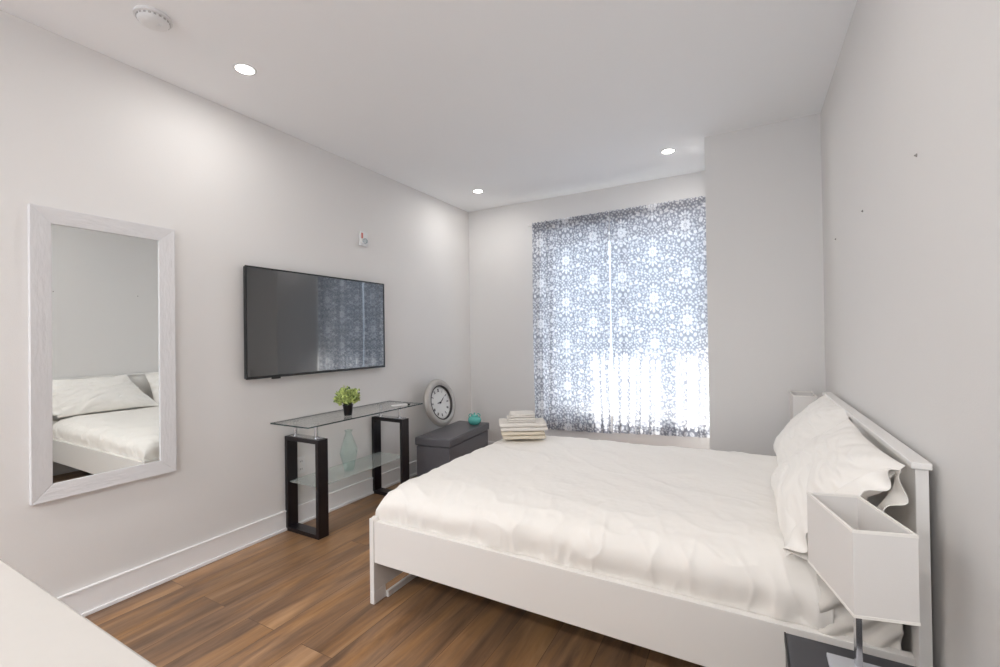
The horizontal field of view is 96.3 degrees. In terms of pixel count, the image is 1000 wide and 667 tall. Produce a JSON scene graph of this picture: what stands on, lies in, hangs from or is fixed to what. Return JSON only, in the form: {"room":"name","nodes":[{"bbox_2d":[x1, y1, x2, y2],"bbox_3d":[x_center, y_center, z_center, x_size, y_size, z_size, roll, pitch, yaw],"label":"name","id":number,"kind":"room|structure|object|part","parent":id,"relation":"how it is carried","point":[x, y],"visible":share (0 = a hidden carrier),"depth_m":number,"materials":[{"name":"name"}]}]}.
{"room":"bedroom","nodes":[
{"label":"bedroom","id":0,"kind":"room"},
{"bbox_2d":[0,10,470,597],"bbox_3d":[-2.118,-0.023,1.911,0.150,2.650,7.586,-1,-1,29],"label":"wall","id":1,"kind":"structure","parent":0,"point":[83,129],"depth_m":2.56,"materials":[{"name":"paint"}]},
{"bbox_2d":[27,203,176,505],"bbox_3d":[-1.878,0.088,2.155,0.027,1.289,0.554,-1,-1,29],"label":"wall mirror","id":2,"kind":"object","parent":1,"relation":"attached to","point":[102,336],"visible":1,"depth_m":2.12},
{"bbox_3d":[-1.886,-0.521,2.160,0.027,0.071,0.552,-1,-1,29],"label":"frame rail","id":3,"kind":"part","parent":2,"relation":"part of","materials":[{"name":"white wood"}]},
{"bbox_3d":[-1.869,0.697,2.150,0.027,0.071,0.552,-1,-1,29],"label":"frame rail","id":4,"kind":"part","parent":2,"relation":"part of","materials":[{"name":"white wood"}]},
{"bbox_2d":[51,224,159,482],"bbox_3d":[-1.883,0.088,2.158,0.008,1.155,0.420,-1,-1,29],"label":"mirror glass","id":5,"kind":"object","parent":2,"relation":"on","point":[105,282],"depth_m":2.14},
{"bbox_2d":[57,460,416,616],"bbox_3d":[-2.049,1.236,1.815,0.022,0.130,7.186,-1,-1,29],"label":"baseboard","id":6,"kind":"structure","parent":1,"relation":"attached to","point":[90,599],"depth_m":2.49,"materials":[{"name":"paint"}]},
{"bbox_2d":[298,456,304,473],"bbox_3d":[-1.366,0.902,3.068,0.011,0.116,0.072,-1,-1,29],"label":"wall outlet","id":7,"kind":"object","parent":1,"relation":"attached to","point":[301,460],"visible":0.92,"depth_m":3.07,"materials":[{"name":"white plastic"}]},
{"bbox_2d":[243,265,384,379],"bbox_3d":[-1.270,-0.061,3.222,0.060,0.703,1.178,-1,-1,29],"label":"television","id":8,"kind":"object","parent":1,"relation":"attached to","point":[296,323],"visible":1,"depth_m":3.08,"materials":[{"name":"black plastic"}]},
{"bbox_2d":[359,231,367,246],"bbox_3d":[-1.089,-0.760,3.589,0.044,0.116,0.080,-1,-1,29],"label":"fire alarm strobe","id":9,"kind":"object","parent":1,"relation":"attached to","point":[363,236],"visible":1,"depth_m":3.58,"materials":[{"name":"white plastic"}]},
{"bbox_2d":[85,475,704,666],"bbox_3d":[-0.667,1.326,1.105,3.425,0.100,7.586,-1,-1,29],"label":"floor","id":10,"kind":"structure","parent":0,"point":[287,598],"depth_m":2.00,"materials":[{"name":"brown wood"}]},
{"bbox_2d":[270,401,422,539],"bbox_3d":[-1.049,0.934,3.264,0.364,0.726,1.090,-1,-1,29],"label":"console table","id":11,"kind":"object","parent":10,"relation":"on","point":[321,530],"visible":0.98,"depth_m":2.97,"materials":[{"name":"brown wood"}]},
{"bbox_2d":[333,385,360,415],"bbox_3d":[-1.063,0.462,3.118,0.186,0.217,0.197,-1,-1,29],"label":"potted plant","id":12,"kind":"object","parent":11,"relation":"on","point":[348,396],"visible":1,"depth_m":3.09,"materials":[{"name":"green plant"}]},
{"bbox_3d":[-1.060,0.532,3.122,0.072,0.076,0.072,-1,-1,29],"label":"pot","id":13,"kind":"part","parent":12,"relation":"part of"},
{"bbox_2d":[340,430,357,467],"bbox_3d":[-1.077,0.828,3.186,0.123,0.285,0.121,-1,-1,29],"label":"glass vase","id":14,"kind":"object","parent":11,"relation":"on","point":[351,430],"visible":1,"depth_m":3.19,"materials":[{"name":"teal glass"}]},
{"bbox_2d":[391,403,409,406],"bbox_3d":[-0.782,0.563,3.520,0.147,0.013,0.036,0,-1,-36],"label":"remote control","id":15,"kind":"object","parent":11,"relation":"on","point":[405,404],"visible":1,"depth_m":3.51,"materials":[{"name":"white plastic"}]},
{"bbox_2d":[415,421,488,476],"bbox_3d":[-0.408,1.082,4.069,0.338,0.425,0.802,-1,0,23],"label":"storage ottoman","id":16,"kind":"object","parent":10,"relation":"on","point":[436,448],"visible":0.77,"depth_m":3.77,"materials":[{"name":"grey fabric"}]},
{"bbox_2d":[424,379,454,426],"bbox_3d":[-0.556,0.646,4.180,0.132,0.436,0.444,-1,-1,29],"label":"wall clock","id":17,"kind":"object","parent":16,"relation":"on","point":[439,400],"visible":1,"depth_m":4.16,"materials":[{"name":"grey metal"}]},
{"bbox_3d":[-0.411,0.904,4.070,0.338,0.069,0.802,-1,0,23],"label":"lid","id":18,"kind":"part","parent":16,"relation":"part of","materials":[{"name":"grey fabric"}]},
{"bbox_2d":[468,413,480,424],"bbox_3d":[-0.243,0.812,4.275,0.128,0.112,0.128,-1,0,-4],"label":"jar","id":19,"kind":"object","parent":16,"relation":"on","point":[474,419],"visible":1,"depth_m":4.24,"materials":[{"name":"ceramic"}]},
{"bbox_2d":[369,392,932,666],"bbox_3d":[0.618,0.807,2.311,1.996,0.920,1.588,-1,-1,29],"label":"bed","id":20,"kind":"object","parent":10,"relation":"on","point":[678,552],"visible":0.85,"depth_m":1.68,"materials":[{"name":"white fabric"}]},
{"bbox_3d":[-0.587,1.252,2.155,0.026,0.060,0.079,-1,-1,29],"label":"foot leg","id":21,"kind":"part","parent":20,"relation":"part of","materials":[{"name":"white wood"}]},
{"bbox_3d":[-0.240,1.051,2.787,0.026,0.343,1.520,-1,-1,29],"label":"footboard","id":22,"kind":"part","parent":20,"relation":"part of","materials":[{"name":"white wood"}]},
{"bbox_2d":[501,431,545,439],"bbox_3d":[0.153,0.673,3.051,0.294,0.054,0.209,-1,0,-2],"label":"folded towel","id":23,"kind":"object","parent":20,"relation":"on","point":[507,435],"visible":0.66,"depth_m":2.95,"materials":[{"name":"beige fabric"}]},
{"bbox_2d":[499,418,547,431],"bbox_3d":[0.153,0.617,3.051,0.319,0.058,0.219,-1,0,-2],"label":"folded towel","id":24,"kind":"object","parent":23,"relation":"on","point":[540,424],"visible":0.81,"depth_m":2.95,"materials":[{"name":"white fabric"}]},
{"bbox_2d":[507,415,535,421],"bbox_3d":[0.142,0.574,3.039,0.188,0.029,0.161,-1,0,-2],"label":"folded towel","id":25,"kind":"object","parent":24,"relation":"on","point":[509,419],"visible":0.7,"depth_m":2.96,"materials":[{"name":"white fabric"}]},
{"bbox_2d":[509,410,534,417],"bbox_3d":[0.148,0.547,3.046,0.171,0.027,0.141,-1,0,-2],"label":"folded towel","id":26,"kind":"object","parent":25,"relation":"on","point":[524,413],"visible":1,"depth_m":3.00,"materials":[{"name":"white fabric"}]},
{"bbox_2d":[372,436,833,629],"bbox_3d":[0.536,0.790,2.355,1.786,0.211,1.520,-1,-1,29],"label":"duvet","id":27,"kind":"object","parent":20,"relation":"on","point":[690,530],"depth_m":1.78,"materials":[{"name":"white fabric"}]},
{"bbox_3d":[0.258,0.972,1.662,1.937,0.196,0.028,-1,-1,29],"label":"rail","id":28,"kind":"part","parent":20,"relation":"part of","materials":[{"name":"white wood"}]},
{"bbox_2d":[773,393,852,465],"bbox_3d":[1.546,0.508,2.248,0.280,0.356,0.694,-1,-1,29],"label":"pillow","id":29,"kind":"object","parent":20,"relation":"on","point":[822,414],"visible":0.65,"depth_m":2.11,"materials":[{"name":"white fabric"}]},
{"bbox_2d":[771,418,908,559],"bbox_3d":[1.131,0.502,1.584,0.293,0.337,0.946,-1,-1,29],"label":"pillow","id":30,"kind":"object","parent":20,"relation":"on","point":[840,460],"visible":0.76,"depth_m":1.37,"materials":[{"name":"white fabric"}]},
{"bbox_3d":[1.474,0.690,1.835,0.014,0.682,1.440,-1,-1,29],"label":"headboard panel","id":31,"kind":"part","parent":20,"relation":"part of","materials":[{"name":"white wood"}]},
{"bbox_3d":[1.109,0.800,1.178,0.027,0.902,0.064,-1,-1,29],"label":"headboard post","id":32,"kind":"part","parent":20,"relation":"part of","materials":[{"name":"white wood"}]},
{"bbox_2d":[784,632,914,666],"bbox_3d":[0.790,1.027,0.926,0.346,0.453,0.465,-1,-1,29],"label":"nightstand","id":33,"kind":"object","parent":10,"relation":"on","point":[799,651],"visible":0.9,"depth_m":1.12,"materials":[{"name":"metal"}]},
{"bbox_2d":[806,492,920,666],"bbox_3d":[0.841,0.612,1.068,0.138,0.378,0.246,-1,0,15],"label":"table lamp","id":34,"kind":"object","parent":33,"relation":"on","point":[867,558],"visible":1,"depth_m":0.97,"materials":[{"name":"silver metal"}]},
{"bbox_3d":[0.833,0.795,1.038,0.110,0.012,0.105,-1,-1,29],"label":"plate","id":35,"kind":"part","parent":34,"relation":"part of","materials":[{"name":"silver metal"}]},
{"bbox_3d":[0.851,0.694,1.065,0.013,0.190,0.013,-1,0,15],"label":"stem","id":36,"kind":"part","parent":34,"relation":"part of","materials":[{"name":"metal"}]},
{"bbox_3d":[-0.809,0.827,0.309,0.836,0.889,0.605,-1,-1,29],"label":"cabinet","id":37,"kind":"object","parent":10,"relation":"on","visible":0},
{"bbox_2d":[0,559,156,666],"bbox_3d":[-0.432,0.360,0.134,1.702,0.030,0.655,-1,-1,29],"label":"countertop","id":38,"kind":"structure","parent":37,"relation":"on","point":[37,629],"depth_m":0.52,"materials":[{"name":"white stone"}]},
{"bbox_3d":[1.848,1.026,2.737,0.253,0.453,0.310,-1,-1,29],"label":"nightstand","id":39,"kind":"object","parent":10,"relation":"on","visible":0},
{"bbox_2d":[790,391,816,419],"bbox_3d":[1.859,0.584,2.743,0.120,0.432,0.246,-1,-1,29],"label":"table lamp","id":40,"kind":"object","parent":39,"relation":"on","point":[799,400],"visible":0.27,"depth_m":2.66,"materials":[{"name":"white fabric"}]},
{"bbox_2d":[0,0,856,211],"bbox_3d":[-0.706,-1.434,1.127,3.425,0.120,7.586,-1,-1,29],"label":"ceiling","id":41,"kind":"structure","parent":0,"point":[513,101],"depth_m":2.35,"materials":[{"name":"paint"}]},
{"bbox_2d":[133,5,172,31],"bbox_3d":[-1.484,-1.336,1.915,0.136,0.042,0.136,-1,-1,29],"label":"smoke detector","id":42,"kind":"object","parent":41,"relation":"attached to","point":[152,18],"visible":1,"depth_m":1.89,"materials":[{"name":"white plastic"}]},
{"bbox_2d":[233,63,256,75],"bbox_3d":[-1.308,-1.354,2.296,0.110,0.005,0.110,-1,-1,29],"label":"recessed light","id":43,"kind":"object","parent":41,"relation":"in","point":[242,68],"visible":1,"depth_m":2.29,"materials":[{"name":"white plastic"}]},
{"bbox_2d":[472,189,483,192],"bbox_3d":[-0.210,-1.354,4.264,0.110,0.005,0.110,-1,-1,29],"label":"recessed light","id":44,"kind":"object","parent":41,"relation":"in","point":[475,190],"visible":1,"depth_m":4.26,"materials":[{"name":"white plastic"}]},
{"bbox_2d":[660,148,675,153],"bbox_3d":[1.275,-1.382,3.397,0.110,0.005,0.110,-1,-1,29],"label":"recessed light","id":45,"kind":"object","parent":41,"relation":"in","point":[668,150],"visible":1,"depth_m":3.39,"materials":[{"name":"white plastic"}]},
{"bbox_2d":[468,171,709,449],"bbox_3d":[0.804,-0.044,4.484,2.463,2.650,0.250,-1,-1,29],"label":"wall","id":46,"kind":"structure","parent":0,"point":[500,238],"depth_m":4.71,"materials":[{"name":"paint"}]},
{"bbox_3d":[1.027,-1.088,4.138,1.655,0.055,0.139,-1,-1,29],"label":"curtain rod","id":47,"kind":"object","parent":46,"relation":"attached to","visible":0},
{"bbox_2d":[532,211,611,433],"bbox_3d":[0.670,-0.089,4.274,0.772,2.052,0.060,-1,-1,29],"label":"window curtain","id":48,"kind":"object","parent":47,"relation":"hanging from","point":[570,256],"visible":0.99,"depth_m":4.25,"materials":[{"name":"fabric"}]},
{"bbox_2d":[609,196,709,437],"bbox_3d":[1.380,-0.119,3.881,0.834,2.034,0.059,-1,-1,29],"label":"window curtain","id":49,"kind":"object","parent":47,"relation":"hanging from","point":[658,260],"visible":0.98,"depth_m":3.87,"materials":[{"name":"fabric"}]},
{"bbox_2d":[704,113,825,455],"bbox_3d":[2.058,-0.070,3.379,0.822,2.650,0.966,-1,-1,29],"label":"wall","id":50,"kind":"structure","parent":0,"point":[763,183],"depth_m":3.00,"materials":[{"name":"paint"}]},
{"bbox_2d":[820,0,999,666],"bbox_3d":[0.511,-0.075,-0.101,0.150,2.650,6.620,-1,-1,29],"label":"wall","id":51,"kind":"structure","parent":0,"point":[912,278],"depth_m":1.18,"materials":[{"name":"paint"}]}
]}

